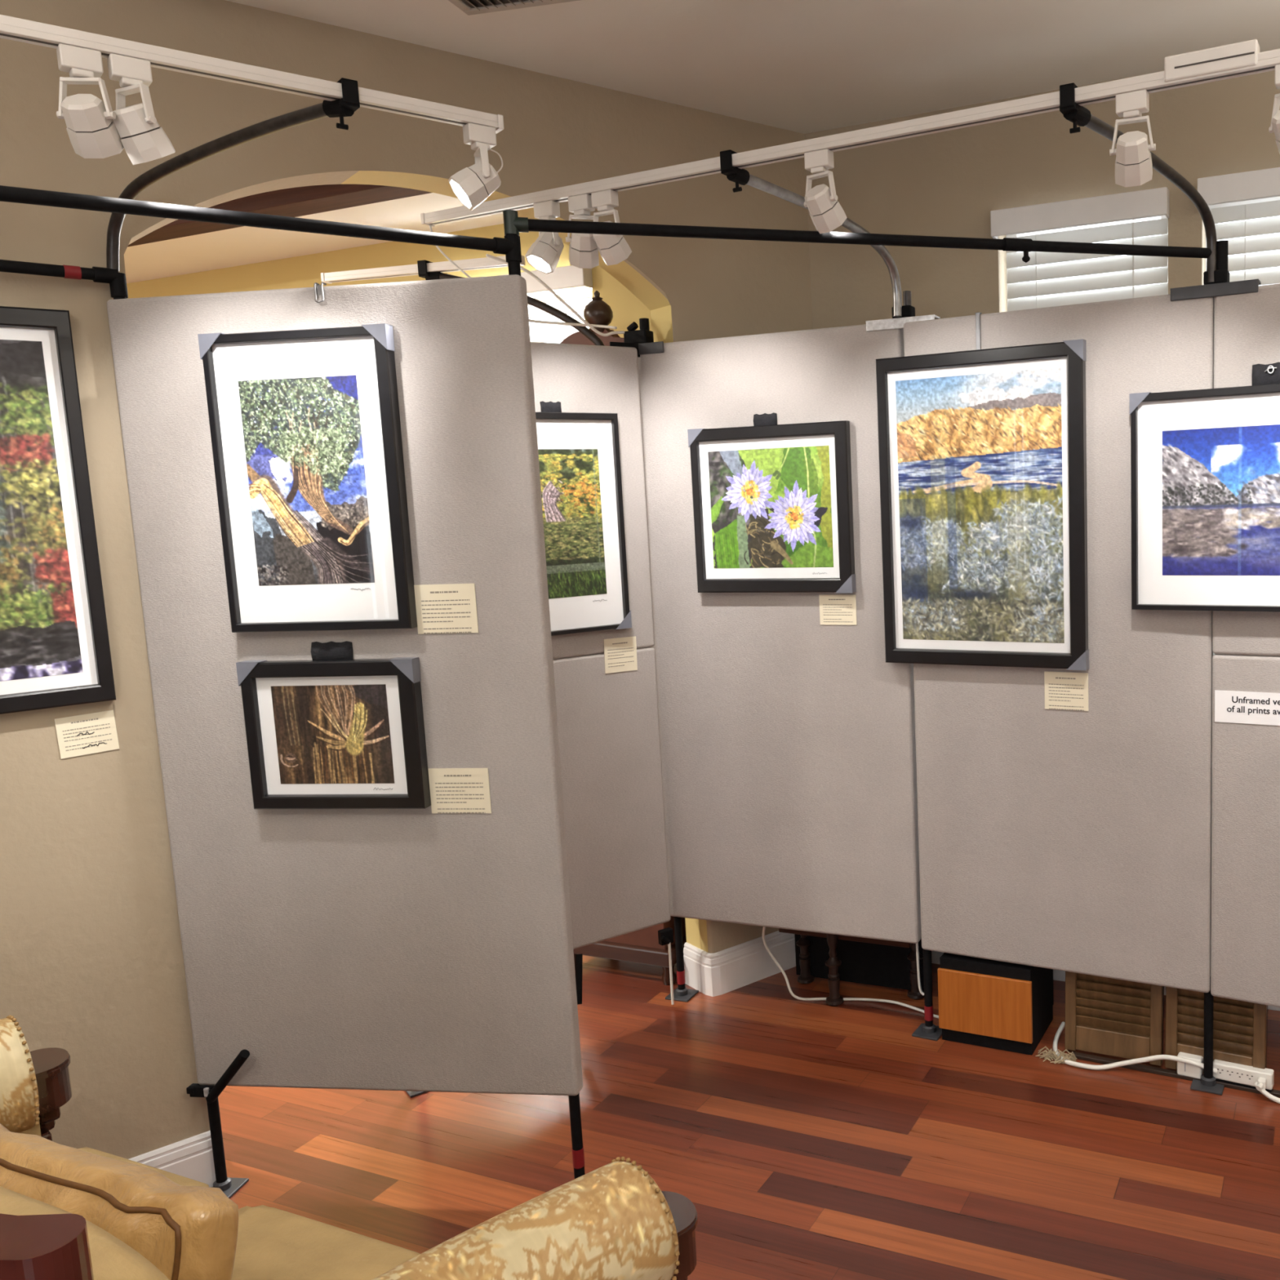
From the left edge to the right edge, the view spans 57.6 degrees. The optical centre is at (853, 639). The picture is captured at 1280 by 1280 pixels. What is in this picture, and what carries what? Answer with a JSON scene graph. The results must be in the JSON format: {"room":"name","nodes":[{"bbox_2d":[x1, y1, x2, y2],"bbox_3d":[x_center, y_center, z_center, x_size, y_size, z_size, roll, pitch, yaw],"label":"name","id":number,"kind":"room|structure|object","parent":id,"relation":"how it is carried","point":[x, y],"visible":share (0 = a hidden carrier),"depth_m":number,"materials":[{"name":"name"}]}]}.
{"room":"art gallery","nodes":[
{"label":"art gallery","id":0,"kind":"room"},
{"bbox_2d":[124,192,503,283],"bbox_3d":[-4.689,-1.097,1.260,6.300,0.055,8.660,1,8,23],"label":"ceiling","id":1,"kind":"structure","parent":0,"point":[244,245],"depth_m":4.47,"materials":[{"name":"paint"}]},
{"bbox_2d":[0,0,812,1159],"bbox_3d":[-3.116,0.153,1.475,7.920,2.859,0.151,-8,10,-41],"label":"wall","id":2,"kind":"structure","parent":0,"point":[92,966],"depth_m":2.68,"materials":[{"name":"beige paint"}]},
{"bbox_2d":[0,306,115,714],"bbox_3d":[-1.937,-0.260,2.354,0.599,0.867,0.031,-8,10,-41],"label":"framed photograph","id":3,"kind":"object","parent":2,"relation":"attached to","point":[55,648],"visible":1,"depth_m":2.49,"materials":[{"name":"multicoloured paper"}]},
{"bbox_2d":[0,339,83,681],"bbox_3d":[-1.936,-0.261,2.354,0.488,0.729,0.001,-8,10,-41],"label":"print","id":4,"kind":"object","parent":3,"relation":"attached to","point":[39,633],"depth_m":2.48},
{"bbox_2d":[54,710,119,759],"bbox_3d":[-1.748,0.215,2.587,0.113,0.092,0.003,-11,11,-40],"label":"card","id":5,"kind":"object","parent":2,"relation":"attached to","point":[95,732],"visible":1,"depth_m":2.58,"materials":[{"name":"beige paper"}]},
{"bbox_2d":[71,1130,216,1186],"bbox_3d":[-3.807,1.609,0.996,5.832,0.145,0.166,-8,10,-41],"label":"baseboard","id":6,"kind":"structure","parent":2,"relation":"attached to","point":[191,1157],"depth_m":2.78,"materials":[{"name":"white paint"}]},
{"bbox_2d":[127,184,431,247],"bbox_3d":[-3.155,-1.497,4.345,5.080,0.065,0.136,1,8,23],"label":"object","id":7,"kind":"structure","parent":2,"relation":"attached to","point":[296,202],"depth_m":3.75,"materials":[{"name":"brown wood"}]},
{"bbox_2d":[683,930,795,996],"bbox_3d":[-0.326,1.091,4.022,0.544,0.145,0.166,-8,10,-41],"label":"baseboard","id":8,"kind":"object","parent":2,"relation":"attached to","point":[732,968],"visible":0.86,"depth_m":3.87,"materials":[{"name":"white paint"}]},
{"bbox_2d":[126,70,1279,337],"bbox_3d":[-0.999,-0.310,4.454,10.600,2.859,0.164,1,8,23],"label":"wall","id":9,"kind":"structure","parent":0,"point":[948,183],"depth_m":3.65,"materials":[{"name":"beige paint"}]},
{"bbox_2d":[497,265,592,342],"bbox_3d":[-1.283,-0.617,4.438,0.737,1.560,0.099,1,8,23],"label":"window blind","id":10,"kind":"object","parent":9,"relation":"attached to","point":[571,276],"visible":0.08,"depth_m":4.25,"materials":[{"name":"white paint"}]},
{"bbox_2d":[527,286,591,297],"bbox_3d":[-1.231,-0.615,4.553,0.725,1.555,0.040,1,8,23],"label":"window","id":11,"kind":"structure","parent":9,"relation":"in","point":[578,289],"depth_m":4.39,"materials":[{"name":"white glass"}]},
{"bbox_2d":[1006,215,1168,307],"bbox_3d":[0.773,-0.577,3.696,0.525,1.555,0.040,1,8,23],"label":"window","id":12,"kind":"structure","parent":9,"relation":"in","point":[1158,216],"depth_m":3.60,"materials":[{"name":"white paint"}]},
{"bbox_2d":[990,186,1168,311],"bbox_3d":[0.720,-0.570,3.576,0.537,1.560,0.088,1,8,23],"label":"window blind","id":13,"kind":"object","parent":12,"relation":"attached to","point":[1151,202],"visible":0.26,"depth_m":3.50,"materials":[{"name":"white paint"}]},
{"bbox_2d":[931,951,1279,1010],"bbox_3d":[1.869,1.101,3.327,4.190,0.145,0.016,1,8,23],"label":"baseboard","id":14,"kind":"structure","parent":9,"relation":"attached to","point":[1058,975],"depth_m":3.83,"materials":[{"name":"white paint"}]},
{"bbox_2d":[1197,167,1279,655],"bbox_3d":[1.292,-0.571,3.330,0.537,1.560,0.089,1,8,23],"label":"window blind","id":15,"kind":"object","parent":9,"relation":"attached to","point":[1265,183],"visible":0.14,"depth_m":3.31,"materials":[{"name":"white paint"}]},
{"bbox_2d":[1205,195,1279,271],"bbox_3d":[1.346,-0.566,3.451,0.525,1.555,0.040,1,8,23],"label":"window","id":16,"kind":"structure","parent":9,"relation":"in","point":[1273,198],"depth_m":3.40,"materials":[{"name":"white paint"}]},
{"bbox_2d":[217,955,1279,1279],"bbox_3d":[-2.263,1.739,0.320,12.000,0.050,9.100,1,8,23],"label":"floor","id":17,"kind":"structure","parent":0,"point":[806,1140],"depth_m":2.91,"materials":[{"name":"brown wood"}]},
{"bbox_2d":[106,233,585,1198],"bbox_3d":[-1.149,0.237,2.600,1.008,2.262,0.110,-1,7,7],"label":"display panel","id":18,"kind":"object","parent":17,"relation":"on","point":[380,949],"visible":0.77,"depth_m":2.60,"materials":[{"name":"grey fabric"}]},
{"bbox_2d":[0,259,128,297],"bbox_3d":[-1.893,-0.758,2.295,0.727,0.061,0.033,-9,10,-43],"label":"bar","id":19,"kind":"object","parent":18,"relation":"attached to","point":[117,281],"visible":1,"depth_m":2.47,"materials":[{"name":"black metal"}]},
{"bbox_2d":[106,77,359,271],"bbox_3d":[-1.305,-0.949,2.359,0.788,0.270,0.049,1,8,25],"label":"support","id":20,"kind":"object","parent":19,"relation":"attached to","point":[346,106],"visible":0.9,"depth_m":2.32,"materials":[{"name":"metal"}]},
{"bbox_2d":[0,14,503,133],"bbox_3d":[-1.389,-0.992,1.827,1.724,0.029,0.039,-9,10,-41],"label":"track","id":21,"kind":"object","parent":20,"relation":"attached to","point":[14,28],"visible":0.87,"depth_m":2.05,"materials":[{"name":"white metal"}]},
{"bbox_2d":[56,43,124,158],"bbox_3d":[-1.301,-0.908,1.931,0.096,0.172,0.097,-9,10,-41],"label":"track light","id":22,"kind":"object","parent":21,"relation":"hanging from","point":[92,132],"visible":1,"depth_m":1.91,"materials":[{"name":"white metal"}]},
{"bbox_2d":[106,53,175,164],"bbox_3d":[-1.240,-0.916,1.976,0.091,0.173,0.088,-5,8,-19],"label":"track light","id":23,"kind":"object","parent":21,"relation":"hanging from","point":[143,140],"visible":1,"depth_m":1.95,"materials":[{"name":"white metal"}]},
{"bbox_2d":[448,122,502,210],"bbox_3d":[-0.790,-0.987,2.371,0.114,0.168,0.089,-5,8,-18],"label":"track light","id":24,"kind":"object","parent":21,"relation":"hanging from","point":[473,184],"visible":1,"depth_m":2.35,"materials":[{"name":"white metal"}]},
{"bbox_2d":[0,185,521,262],"bbox_3d":[-1.349,-0.750,1.938,1.616,0.052,0.033,-8,9,-38],"label":"bar","id":25,"kind":"object","parent":18,"relation":"attached to","point":[509,246],"visible":0.99,"depth_m":2.11,"materials":[{"name":"black metal"}]},
{"bbox_2d":[197,323,417,632],"bbox_3d":[-1.200,-0.348,2.501,0.432,0.656,0.033,-1,7,7],"label":"framed photograph","id":26,"kind":"object","parent":18,"relation":"attached to","point":[305,425],"visible":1,"depth_m":2.50,"materials":[{"name":"black wood"}]},
{"bbox_2d":[237,374,374,586],"bbox_3d":[-1.207,-0.348,2.502,0.276,0.451,0.001,-1,7,7],"label":"print","id":27,"kind":"object","parent":26,"relation":"attached to","point":[303,442],"depth_m":2.50},
{"bbox_2d":[313,282,326,302],"bbox_3d":[-1.156,-0.753,2.457,0.023,0.045,0.025,-1,7,7],"label":"hook","id":28,"kind":"object","parent":18,"relation":"attached to","point":[318,289],"visible":1,"depth_m":2.45,"materials":[{"name":"silver metal"}]},
{"bbox_2d":[235,640,431,808],"bbox_3d":[-1.179,0.194,2.571,0.420,0.382,0.033,-1,7,7],"label":"framed photograph","id":29,"kind":"object","parent":18,"relation":"attached to","point":[333,730],"visible":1,"depth_m":2.57,"materials":[{"name":"black wood"}]},
{"bbox_2d":[271,684,394,783],"bbox_3d":[-1.183,0.215,2.575,0.277,0.228,0.001,-1,7,7],"label":"print","id":30,"kind":"object","parent":29,"relation":"attached to","point":[327,734],"depth_m":2.57},
{"bbox_2d":[413,583,478,634],"bbox_3d":[-0.905,-0.069,2.520,0.141,0.110,0.002,-1,7,7],"label":"card","id":31,"kind":"object","parent":18,"relation":"attached to","point":[449,608],"visible":1,"depth_m":2.52,"materials":[{"name":"beige paper"}]},
{"bbox_2d":[427,768,491,813],"bbox_3d":[-0.894,0.343,2.574,0.142,0.105,0.002,-1,7,7],"label":"card","id":32,"kind":"object","parent":18,"relation":"attached to","point":[452,790],"visible":1,"depth_m":2.57,"materials":[{"name":"beige paper"}]},
{"bbox_2d":[502,209,1212,262],"bbox_3d":[0.084,-0.925,2.626,1.712,0.087,0.032,-4,8,-14],"label":"bar","id":33,"kind":"object","parent":18,"relation":"attached to","point":[513,224],"visible":0.98,"depth_m":2.59,"materials":[{"name":"black metal"}]},
{"bbox_2d":[0,1015,697,1279],"bbox_3d":[-1.161,1.011,1.737,1.612,0.950,1.013,1,8,24],"label":"upholstered sofa","id":34,"kind":"object","parent":17,"relation":"on","point":[612,1221],"visible":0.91,"depth_m":1.73,"materials":[{"name":"beige fabric"}]},
{"bbox_2d":[0,1123,238,1279],"bbox_3d":[-1.153,0.901,1.624,0.662,0.304,0.192,1,8,24],"label":"chair armrest","id":35,"kind":"object","parent":34,"relation":"on","point":[188,1233],"visible":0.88,"depth_m":1.54,"materials":[{"name":"leather"}]},
{"bbox_2d":[231,1204,419,1279],"bbox_3d":[-0.968,1.075,1.696,0.500,0.135,0.520,1,8,24],"label":"seat cushion","id":36,"kind":"object","parent":34,"relation":"on","point":[273,1243],"depth_m":1.84,"materials":[{"name":"fabric"}]},
{"bbox_2d":[404,342,674,1097],"bbox_3d":[-0.968,0.199,3.366,0.871,2.128,0.125,-8,9,-38],"label":"display panel","id":37,"kind":"object","parent":17,"relation":"on","point":[608,725],"visible":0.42,"depth_m":3.53,"materials":[{"name":"grey fabric"}]},
{"bbox_2d":[535,400,631,635],"bbox_3d":[-0.869,-0.359,3.365,0.402,0.689,0.038,-8,9,-38],"label":"framed photograph","id":38,"kind":"object","parent":37,"relation":"attached to","point":[579,453],"visible":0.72,"depth_m":3.41,"materials":[{"name":"paper"}]},
{"bbox_2d":[537,448,606,599],"bbox_3d":[-0.871,-0.344,3.362,0.275,0.438,0.001,-8,9,-38],"label":"print","id":39,"kind":"object","parent":38,"relation":"attached to","point":[570,481],"depth_m":3.39},
{"bbox_2d":[603,635,637,673],"bbox_3d":[-0.726,0.046,3.537,0.112,0.109,0.002,-8,9,-38],"label":"card","id":40,"kind":"object","parent":37,"relation":"attached to","point":[620,653],"visible":1,"depth_m":3.54,"materials":[{"name":"beige paper"}]},
{"bbox_2d":[560,290,686,985],"bbox_3d":[-0.820,0.010,3.957,0.460,2.339,0.312,1,8,23],"label":"tall cabinet","id":41,"kind":"object","parent":17,"relation":"on","point":[642,946],"visible":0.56,"depth_m":3.91,"materials":[{"name":"brown wood"}]},
{"bbox_2d":[609,318,921,1002],"bbox_3d":[-0.260,0.108,3.507,0.908,2.220,0.151,1,8,21],"label":"display panel","id":42,"kind":"object","parent":17,"relation":"on","point":[788,738],"depth_m":3.51,"materials":[{"name":"grey fabric"}]},
{"bbox_2d":[417,259,604,346],"bbox_3d":[-1.014,-1.026,3.546,0.678,0.337,0.058,-1,7,5],"label":"support","id":43,"kind":"object","parent":42,"relation":"attached to","point":[422,265],"visible":0.57,"depth_m":3.54,"materials":[{"name":"metal"}]},
{"bbox_2d":[320,255,524,284],"bbox_3d":[-1.357,-1.164,3.558,0.704,0.029,0.039,0,8,14],"label":"track","id":44,"kind":"object","parent":43,"relation":"attached to","point":[331,277],"visible":0.7,"depth_m":3.55,"materials":[{"name":"white metal"}]},
{"bbox_2d":[528,319,617,328],"bbox_3d":[-0.901,-0.980,3.477,0.344,0.048,0.051,-5,8,-24],"label":"electrical cable","id":45,"kind":"object","parent":43,"relation":"attached to","point":[530,320],"visible":0.69,"depth_m":3.51,"materials":[{"name":"white plastic"}]},
{"bbox_2d":[485,253,624,336],"bbox_3d":[-0.891,-1.030,3.406,0.405,0.221,0.024,-6,9,-31],"label":"electrical cable","id":46,"kind":"object","parent":42,"relation":"attached to","point":[491,256],"visible":0.95,"depth_m":3.41,"materials":[{"name":"white plastic"}]},
{"bbox_2d":[687,413,856,593],"bbox_3d":[-0.249,-0.412,3.423,0.520,0.540,0.036,1,8,21],"label":"framed photograph","id":47,"kind":"object","parent":42,"relation":"attached to","point":[773,510],"visible":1,"depth_m":3.42,"materials":[{"name":"black wood"}]},
{"bbox_2d":[707,445,833,568],"bbox_3d":[-0.252,-0.397,3.424,0.400,0.358,0.001,1,8,21],"label":"print","id":48,"kind":"object","parent":47,"relation":"attached to","point":[771,508],"depth_m":3.42},
{"bbox_2d":[720,149,902,316],"bbox_3d":[-0.087,-1.022,2.914,0.041,0.300,0.719,3,9,35],"label":"support","id":49,"kind":"object","parent":42,"relation":"attached to","point":[740,176],"visible":0.85,"depth_m":2.79,"materials":[{"name":"grey metal"}]},
{"bbox_2d":[420,39,1279,226],"bbox_3d":[0.073,-1.109,2.454,2.729,0.052,0.045,2,8,26],"label":"track","id":50,"kind":"object","parent":49,"relation":"attached to","point":[1245,58],"visible":1,"depth_m":2.40,"materials":[{"name":"white metal"}]},
{"bbox_2d":[428,225,471,277],"bbox_3d":[-1.019,0.072,3.269,0.144,2.423,0.151,-1,7,9],"label":"electrical cable","id":51,"kind":"object","parent":50,"relation":"hanging from","point":[430,227],"visible":0.16,"depth_m":3.10,"materials":[{"name":"white plastic"}]},
{"bbox_2d":[524,200,564,274],"bbox_3d":[-0.786,-1.021,2.875,0.093,0.173,0.092,-2,7,4],"label":"track light","id":52,"kind":"object","parent":50,"relation":"hanging from","point":[544,255],"visible":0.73,"depth_m":2.86,"materials":[{"name":"white metal"}]},
{"bbox_2d":[565,193,599,268],"bbox_3d":[-0.680,-1.022,2.851,0.093,0.173,0.092,2,8,26],"label":"track light","id":53,"kind":"object","parent":50,"relation":"hanging from","point":[583,251],"visible":0.79,"depth_m":2.82,"materials":[{"name":"white metal"}]},
{"bbox_2d":[591,189,631,265],"bbox_3d":[-0.604,-1.021,2.818,0.088,0.172,0.101,2,8,26],"label":"track light","id":54,"kind":"object","parent":50,"relation":"hanging from","point":[613,249],"visible":0.9,"depth_m":2.79,"materials":[{"name":"white metal"}]},
{"bbox_2d":[804,148,847,234],"bbox_3d":[-0.068,-1.006,2.556,0.089,0.172,0.103,2,8,26],"label":"track light","id":55,"kind":"object","parent":50,"relation":"hanging from","point":[827,214],"visible":1,"depth_m":2.53,"materials":[{"name":"white metal"}]},
{"bbox_2d":[1109,88,1155,186],"bbox_3d":[0.557,-0.989,2.249,0.089,0.173,0.102,2,8,26],"label":"track light","id":56,"kind":"object","parent":50,"relation":"hanging from","point":[1133,162],"visible":1,"depth_m":2.22,"materials":[{"name":"white metal"}]},
{"bbox_2d":[1268,63,1279,154],"bbox_3d":[0.827,-0.982,2.116,0.100,0.172,0.088,-8,9,-38],"label":"track light","id":57,"kind":"object","parent":50,"relation":"hanging from","point":[1274,127],"visible":1,"depth_m":2.11,"materials":[{"name":"white metal"}]},
{"bbox_2d":[818,594,857,625],"bbox_3d":[-0.047,-0.091,3.407,0.118,0.091,0.002,1,8,21],"label":"card","id":58,"kind":"object","parent":42,"relation":"attached to","point":[840,609],"visible":1,"depth_m":3.41,"materials":[{"name":"beige paper"}]},
{"bbox_2d":[915,942,924,995],"bbox_3d":[0.206,0.989,3.523,0.028,0.242,0.011,3,9,37],"label":"electrical cable","id":59,"kind":"object","parent":42,"relation":"hanging from","point":[922,993],"visible":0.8,"depth_m":3.53,"materials":[{"name":"white plastic"}]},
{"bbox_2d":[762,926,938,1018],"bbox_3d":[0.000,0.986,3.677,0.655,0.422,0.081,0,8,19],"label":"electrical cable","id":60,"kind":"object","parent":17,"relation":"on","point":[773,957],"visible":0.64,"depth_m":3.74,"materials":[{"name":"white plastic"}]},
{"bbox_2d":[778,928,932,1005],"bbox_3d":[-0.002,0.997,3.742,0.510,0.380,0.190,1,8,22],"label":"table","id":61,"kind":"object","parent":17,"relation":"on","point":[835,958],"visible":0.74,"depth_m":3.79,"materials":[{"name":"brown wood"}]},
{"bbox_2d":[937,952,1053,1055],"bbox_3d":[0.443,1.073,3.485,0.288,0.262,0.270,1,8,24],"label":"cabinet box","id":62,"kind":"object","parent":17,"relation":"on","point":[999,1005],"visible":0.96,"depth_m":3.37,"materials":[{"name":"orange wood"}]},
{"bbox_2d":[865,290,1224,1095],"bbox_3d":[0.531,0.119,3.196,1.002,2.222,0.094,2,8,26],"label":"display panel","id":63,"kind":"object","parent":17,"relation":"on","point":[1071,841],"depth_m":3.12,"materials":[{"name":"grey fabric"}]},
{"bbox_2d":[975,311,982,350],"bbox_3d":[0.345,-0.845,3.117,0.013,0.107,0.018,2,8,26],"label":"strap","id":64,"kind":"object","parent":63,"relation":"hanging from","point":[977,314],"visible":0.96,"depth_m":3.11,"materials":[{"name":"metal"}]},
{"bbox_2d":[875,338,1088,670],"bbox_3d":[0.353,-0.361,3.161,0.598,0.877,0.034,2,8,26],"label":"framed photograph","id":65,"kind":"object","parent":63,"relation":"attached to","point":[982,452],"visible":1,"depth_m":3.15,"materials":[{"name":"black wood"}]},
{"bbox_2d":[895,367,1064,643],"bbox_3d":[0.349,-0.364,3.163,0.480,0.740,0.001,2,8,26],"label":"print","id":66,"kind":"object","parent":65,"relation":"attached to","point":[980,455],"depth_m":3.16},
{"bbox_2d":[1044,671,1088,711],"bbox_3d":[0.589,0.142,3.138,0.123,0.106,0.002,2,8,26],"label":"card","id":67,"kind":"object","parent":63,"relation":"attached to","point":[1064,691],"visible":1,"depth_m":3.14,"materials":[{"name":"beige paper"}]},
{"bbox_2d":[1035,1046,1076,1063],"bbox_3d":[0.590,1.208,3.301,0.122,0.029,0.057,1,8,25],"label":"fringe","id":68,"kind":"object","parent":17,"relation":"on","point":[1051,1054],"visible":1,"depth_m":3.30,"materials":[{"name":"fabric"}]},
{"bbox_2d":[1064,971,1164,1066],"bbox_3d":[0.753,0.740,3.265,0.278,0.937,0.099,1,8,25],"label":"louvered door","id":69,"kind":"structure","parent":17,"relation":"on","point":[1104,1015],"depth_m":3.28,"materials":[{"name":"brown wood"}]},
{"bbox_2d":[1053,1021,1217,1074],"bbox_3d":[0.768,1.192,3.237,0.503,0.065,0.169,5,10,42],"label":"electrical cable","id":70,"kind":"object","parent":17,"relation":"on","point":[1062,1025],"visible":1,"depth_m":3.22,"materials":[{"name":"white plastic"}]},
{"bbox_2d":[1070,1051,1279,1097],"bbox_3d":[0.899,1.222,3.192,0.580,0.011,0.020,2,8,26],"label":"baseboard","id":71,"kind":"structure","parent":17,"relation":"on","point":[1160,1071],"depth_m":3.21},
{"bbox_2d":[1177,1052,1203,1078],"bbox_3d":[0.946,1.194,3.179,0.068,0.066,0.046,2,8,29],"label":"plug adapter","id":72,"kind":"object","parent":17,"relation":"on","point":[1183,1068],"visible":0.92,"depth_m":3.16,"materials":[{"name":"white plastic"}]},
{"bbox_2d":[1164,986,1267,1071],"bbox_3d":[1.008,0.748,3.135,0.268,0.937,0.099,2,8,28],"label":"louvered door","id":73,"kind":"structure","parent":17,"relation":"on","point":[1239,1027],"depth_m":3.14,"materials":[{"name":"brown wood"}]},
{"bbox_2d":[1170,240,1279,1007],"bbox_3d":[1.293,0.128,2.805,0.994,2.249,0.084,2,8,28],"label":"display panel","id":74,"kind":"object","parent":17,"relation":"on","point":[1245,922],"depth_m":2.95,"materials":[{"name":"grey fabric"}]},
{"bbox_2d":[1059,82,1217,282],"bbox_3d":[0.659,-1.003,2.560,0.044,0.300,0.748,4,10,39],"label":"support","id":75,"kind":"object","parent":74,"relation":"attached to","point":[1080,116],"visible":0.8,"depth_m":2.57,"materials":[{"name":"metal"}]},
{"bbox_2d":[1128,362,1279,612],"bbox_3d":[1.045,-0.375,2.803,0.714,0.612,0.038,2,8,28],"label":"framed photograph","id":76,"kind":"object","parent":74,"relation":"attached to","point":[1205,464],"visible":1,"depth_m":2.88,"materials":[{"name":"black wood"}]},
{"bbox_2d":[1162,424,1279,575],"bbox_3d":[1.046,-0.345,2.804,0.556,0.371,0.001,2,8,28],"label":"print","id":77,"kind":"object","parent":76,"relation":"attached to","point":[1221,486],"depth_m":2.86},
{"bbox_2d":[1264,365,1276,373],"bbox_3d":[1.023,-0.663,2.779,0.029,0.020,0.005,2,8,28],"label":"clip","id":78,"kind":"object","parent":76,"relation":"attached to","point":[1268,366],"visible":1,"depth_m":2.78,"materials":[{"name":"silver metal"}]},
{"bbox_2d":[1214,689,1279,725],"bbox_3d":[1.099,0.178,2.888,0.345,0.084,0.002,2,8,28],"label":"paper sign","id":79,"kind":"object","parent":74,"relation":"attached to","point":[1230,706],"visible":1,"depth_m":2.93,"materials":[{"name":"white paper"}]},
{"bbox_2d":[1213,1059,1274,1092],"bbox_3d":[1.060,1.202,3.095,0.158,0.064,0.072,2,8,29],"label":"power strip","id":80,"kind":"object","parent":17,"relation":"on","point":[1234,1073],"visible":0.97,"depth_m":3.09,"materials":[{"name":"white plastic"}]},
{"bbox_2d":[1253,1081,1279,1103],"bbox_3d":[1.229,1.219,3.003,0.315,0.040,0.067,0,8,16],"label":"electrical cable","id":81,"kind":"object","parent":17,"relation":"on","point":[1263,1091],"visible":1,"depth_m":3.04,"materials":[{"name":"white plastic"}]},
{"bbox_2d":[225,0,1279,133],"bbox_3d":[-1.153,-1.255,0.428,7.850,0.060,7.360,1,8,23],"label":"ceiling","id":82,"kind":"structure","parent":0,"point":[801,66],"depth_m":3.04,"materials":[{"name":"paint"}]},
{"bbox_2d":[448,0,579,15],"bbox_3d":[-0.812,-1.510,2.576,0.340,0.013,0.340,-1,8,12],"label":"ceiling vent","id":83,"kind":"object","parent":82,"relation":"in","point":[469,7],"visible":1,"depth_m":2.73,"materials":[{"name":"metal"}]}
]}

